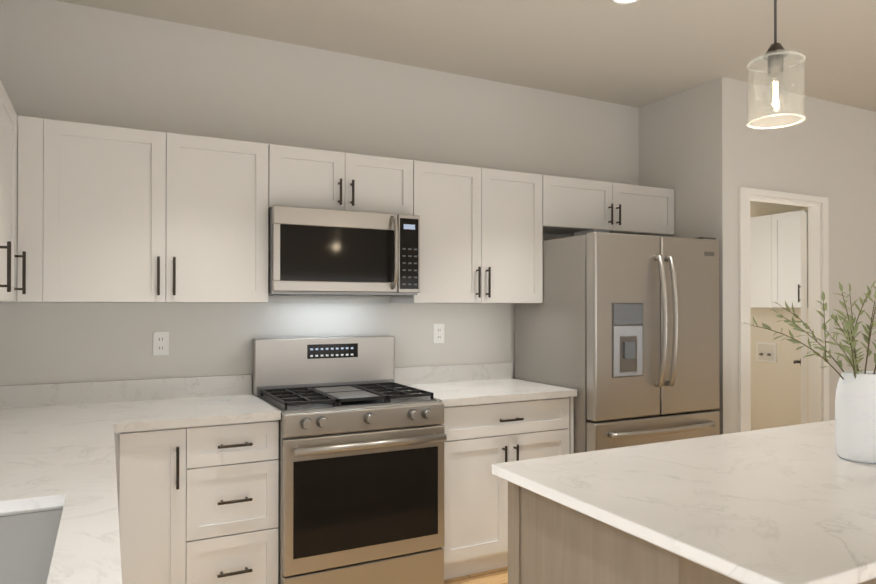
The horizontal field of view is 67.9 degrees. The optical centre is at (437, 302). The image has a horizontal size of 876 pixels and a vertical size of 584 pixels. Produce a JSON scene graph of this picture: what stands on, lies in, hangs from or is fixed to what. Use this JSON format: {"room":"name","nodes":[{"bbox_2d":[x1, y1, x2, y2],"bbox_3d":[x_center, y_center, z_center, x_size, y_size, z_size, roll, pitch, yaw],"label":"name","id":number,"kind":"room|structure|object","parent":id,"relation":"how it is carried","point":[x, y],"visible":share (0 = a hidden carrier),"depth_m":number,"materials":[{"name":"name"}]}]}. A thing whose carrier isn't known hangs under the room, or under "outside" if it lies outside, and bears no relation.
{"room":"kitchen","nodes":[
{"label":"kitchen","id":0,"kind":"room"},
{"bbox_2d":[20,251,25,293],"bbox_3d":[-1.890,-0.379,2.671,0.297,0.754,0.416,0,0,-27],"label":"handle","id":1,"kind":"object","parent":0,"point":[23,255],"depth_m":2.58,"materials":[{"name":"metal"}]},
{"bbox_2d":[0,0,638,378],"bbox_3d":[-0.432,0.012,3.713,4.090,2.785,0.120,0,0,-27],"label":"wall","id":2,"kind":"structure","parent":0,"point":[65,61],"depth_m":3.47,"materials":[{"name":"paint"}]},
{"bbox_2d":[17,116,272,302],"bbox_3d":[-1.327,-0.377,3.006,1.007,0.754,0.327,0,0,-27],"label":"upper cabinet","id":3,"kind":"object","parent":2,"relation":"attached to","point":[112,214],"depth_m":2.84,"materials":[{"name":"paint"}]},
{"bbox_2d":[0,302,510,385],"bbox_3d":[-0.819,0.188,3.443,2.870,0.368,0.006,0,0,-27],"label":"backsplash panel","id":4,"kind":"object","parent":2,"relation":"attached to","point":[44,343],"visible":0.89,"depth_m":3.25,"materials":[{"name":"paint"}]},
{"bbox_2d":[153,332,168,355],"bbox_3d":[-1.349,0.201,3.165,0.072,0.116,0.007,0,0,-27],"label":"electrical outlet","id":5,"kind":"object","parent":4,"relation":"attached to","point":[160,343],"visible":1,"depth_m":3.16,"materials":[{"name":"white plastic"}]},
{"bbox_2d":[433,324,443,342],"bbox_3d":[0.006,0.186,3.854,0.072,0.116,0.007,0,0,-27],"label":"electrical outlet","id":6,"kind":"object","parent":4,"relation":"attached to","point":[438,333],"visible":1,"depth_m":3.85,"materials":[{"name":"white plastic"}]},
{"bbox_2d":[273,144,416,214],"bbox_3d":[-0.540,-0.602,3.408,0.759,0.300,0.327,0,0,-27],"label":"upper cabinet","id":7,"kind":"object","parent":2,"relation":"attached to","point":[302,177],"depth_m":3.25,"materials":[{"name":"paint"}]},
{"bbox_2d":[268,205,419,295],"bbox_3d":[-0.507,-0.241,3.340,0.751,0.413,0.472,0,0,-27],"label":"microwave","id":8,"kind":"object","parent":7,"relation":"attached to","point":[319,252],"visible":1,"depth_m":3.17,"materials":[{"name":"silver metal"}]},
{"bbox_2d":[390,161,544,302],"bbox_3d":[0.169,-0.372,3.767,0.832,0.754,0.327,0,0,-27],"label":"upper cabinet","id":9,"kind":"object","parent":2,"relation":"attached to","point":[482,230],"depth_m":3.61,"materials":[{"name":"paint"}]},
{"bbox_2d":[545,175,673,235],"bbox_3d":[1.015,-0.597,4.198,1.066,0.299,0.327,0,0,-27],"label":"upper cabinet","id":10,"kind":"object","parent":2,"relation":"attached to","point":[572,205],"depth_m":4.03,"materials":[{"name":"paint"}]},
{"bbox_2d":[56,0,875,111],"bbox_3d":[2.691,-1.430,2.158,8.240,0.080,8.740,0,0,-27],"label":"ceiling","id":11,"kind":"structure","parent":0,"point":[640,53],"depth_m":3.38,"materials":[{"name":"paint"}]},
{"bbox_2d":[611,0,639,4],"bbox_3d":[0.857,-1.382,2.941,0.150,0.006,0.150,0,0,-27],"label":"recessed light","id":12,"kind":"object","parent":11,"relation":"in","point":[622,2],"visible":1,"depth_m":2.99,"materials":[{"name":"paint"}]},
{"bbox_2d":[747,0,805,128],"bbox_3d":[0.909,-0.938,1.754,0.140,0.906,0.140,0,0,-27],"label":"pendant light","id":13,"kind":"object","parent":11,"relation":"hanging from","point":[775,54],"visible":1,"depth_m":1.74,"materials":[{"name":"clear glass"}]},
{"bbox_2d":[444,566,507,583],"bbox_3d":[2.691,1.425,2.140,8.240,0.060,8.740,0,0,-27],"label":"floor","id":14,"kind":"structure","parent":0,"point":[498,576],"depth_m":3.30,"materials":[{"name":"brown wood"}]},
{"bbox_2d":[114,427,189,583],"bbox_3d":[-1.280,0.952,2.860,0.260,0.892,0.617,0,0,-27],"label":"base cabinet","id":15,"kind":"object","parent":14,"relation":"on","point":[153,466],"depth_m":2.60,"materials":[{"name":"paint"}]},
{"bbox_2d":[0,381,131,583],"bbox_3d":[-1.145,0.429,1.597,0.660,0.135,2.998,0,0,-27],"label":"countertop","id":16,"kind":"structure","parent":15,"relation":"on","point":[57,445],"depth_m":1.82,"materials":[{"name":"stone"}]},
{"bbox_2d":[0,509,62,583],"bbox_3d":[-0.897,0.605,1.083,0.452,0.220,0.872,0,0,-27],"label":"sink","id":17,"kind":"object","parent":16,"relation":"in","point":[27,542],"depth_m":1.53,"materials":[{"name":"silver metal"}]},
{"bbox_2d":[190,420,278,583],"bbox_3d":[-1.023,0.953,2.991,0.434,0.892,0.617,0,0,-27],"label":"base cabinet","id":18,"kind":"object","parent":14,"relation":"on","point":[197,504],"depth_m":2.73,"materials":[{"name":"paint"}]},
{"bbox_2d":[112,374,280,430],"bbox_3d":[-1.102,0.438,2.937,0.630,0.135,0.648,0,0,-27],"label":"countertop","id":19,"kind":"structure","parent":18,"relation":"on","point":[160,403],"depth_m":3.05,"materials":[{"name":"stone"}]},
{"bbox_2d":[252,336,446,583],"bbox_3d":[-0.447,0.794,3.197,0.770,1.214,0.755,0,0,-27],"label":"range","id":20,"kind":"object","parent":14,"relation":"on","point":[362,437],"visible":1,"depth_m":2.96,"materials":[{"name":"silver metal"}]},
{"bbox_2d":[441,397,573,579],"bbox_3d":[0.240,0.957,3.611,0.824,0.893,0.654,0,0,-27],"label":"base cabinet","id":21,"kind":"object","parent":14,"relation":"on","point":[480,440],"visible":0.54,"depth_m":3.30,"materials":[{"name":"paint"}]},
{"bbox_2d":[394,362,576,406],"bbox_3d":[0.238,0.442,3.618,0.825,0.135,0.648,0,0,-27],"label":"countertop","id":22,"kind":"structure","parent":21,"relation":"on","point":[462,384],"depth_m":3.72,"materials":[{"name":"stone"}]},
{"bbox_2d":[515,230,719,452],"bbox_3d":[1.093,0.512,3.916,0.945,1.786,0.835,0,0,-27],"label":"fridge","id":23,"kind":"object","parent":14,"relation":"on","point":[619,332],"visible":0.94,"depth_m":3.58,"materials":[{"name":"grey metal"}]},
{"bbox_2d":[508,484,731,583],"bbox_3d":[1.349,0.944,2.084,2.266,0.898,0.622,0,0,-27],"label":"kitchen island","id":24,"kind":"object","parent":14,"relation":"on","point":[548,543],"depth_m":1.59,"materials":[{"name":"wood"}]},
{"bbox_2d":[492,420,875,583],"bbox_3d":[1.404,0.480,1.985,2.340,0.030,0.920,0,0,-27],"label":"island countertop","id":25,"kind":"structure","parent":24,"relation":"on","point":[780,505],"depth_m":1.54,"materials":[{"name":"white stone"}]},
{"bbox_2d":[745,281,875,463],"bbox_3d":[1.232,0.168,1.903,0.632,0.590,0.364,0,0,-27],"label":"vase","id":26,"kind":"object","parent":25,"relation":"on","point":[855,418],"visible":1,"depth_m":1.89,"materials":[{"name":"ceramic"},{"name":"leaf"}]},
{"bbox_2d":[639,83,705,237],"bbox_3d":[1.576,0.017,4.409,0.120,2.785,0.700,0,0,-27],"label":"wall","id":27,"kind":"structure","parent":0,"point":[672,141],"depth_m":4.26,"materials":[{"name":"paint"}]},
{"bbox_2d":[750,201,808,430],"bbox_3d":[3.222,0.026,5.980,0.120,2.785,2.100,0,0,-27],"label":"wall","id":28,"kind":"structure","parent":0,"point":[775,394],"depth_m":5.99,"materials":[{"name":"paint"}]},
{"bbox_2d":[756,342,776,362],"bbox_3d":[3.070,0.469,6.097,0.040,0.180,0.200,0,0,-27],"label":"outlet box","id":29,"kind":"object","parent":28,"relation":"attached to","point":[766,352],"visible":1,"depth_m":6.09,"materials":[{"name":"white plastic"}]},
{"bbox_2d":[750,210,807,307],"bbox_3d":[3.058,-0.363,5.776,0.354,0.820,0.610,0,0,-27],"label":"wall cabinet","id":30,"kind":"object","parent":28,"relation":"attached to","point":[775,257],"visible":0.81,"depth_m":5.67,"materials":[{"name":"paint"}]},
{"bbox_2d":[706,77,875,434],"bbox_3d":[3.504,0.020,4.929,4.030,2.785,0.120,0,0,-27],"label":"wall","id":31,"kind":"structure","parent":0,"point":[824,148],"depth_m":4.29,"materials":[{"name":"paint"}]},
{"bbox_2d":[738,187,828,431],"bbox_3d":[2.239,0.348,4.252,0.878,2.120,0.095,0,0,-27],"label":"door frame","id":32,"kind":"structure","parent":31,"relation":"attached to","point":[818,246],"depth_m":4.39,"materials":[{"name":"paint"}]},
{"bbox_2d":[793,212,806,423],"bbox_3d":[2.687,0.392,4.785,0.600,2.022,0.434,0,0,-27],"label":"laundry door","id":33,"kind":"structure","parent":31,"relation":"in","point":[802,361],"depth_m":4.48,"materials":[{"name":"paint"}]},
{"bbox_3d":[-0.561,-0.013,-0.413,0.120,2.785,7.120,0,0,-27],"label":"wall","id":34,"kind":"structure","parent":0,"visible":0},
{"bbox_2d":[0,80,7,301],"bbox_3d":[-1.529,-0.383,1.960,0.297,0.754,0.526,0,0,-27],"label":"upper cabinet","id":35,"kind":"object","parent":34,"relation":"attached to","point":[3,95],"depth_m":2.35,"materials":[{"name":"paint"}]},
{"bbox_2d":[8,97,19,301],"bbox_3d":[-1.715,-0.381,2.326,0.297,0.754,0.528,0,0,-27],"label":"upper cabinet","id":36,"kind":"object","parent":34,"relation":"attached to","point":[8,195],"depth_m":2.55,"materials":[{"name":"paint"}]}
]}

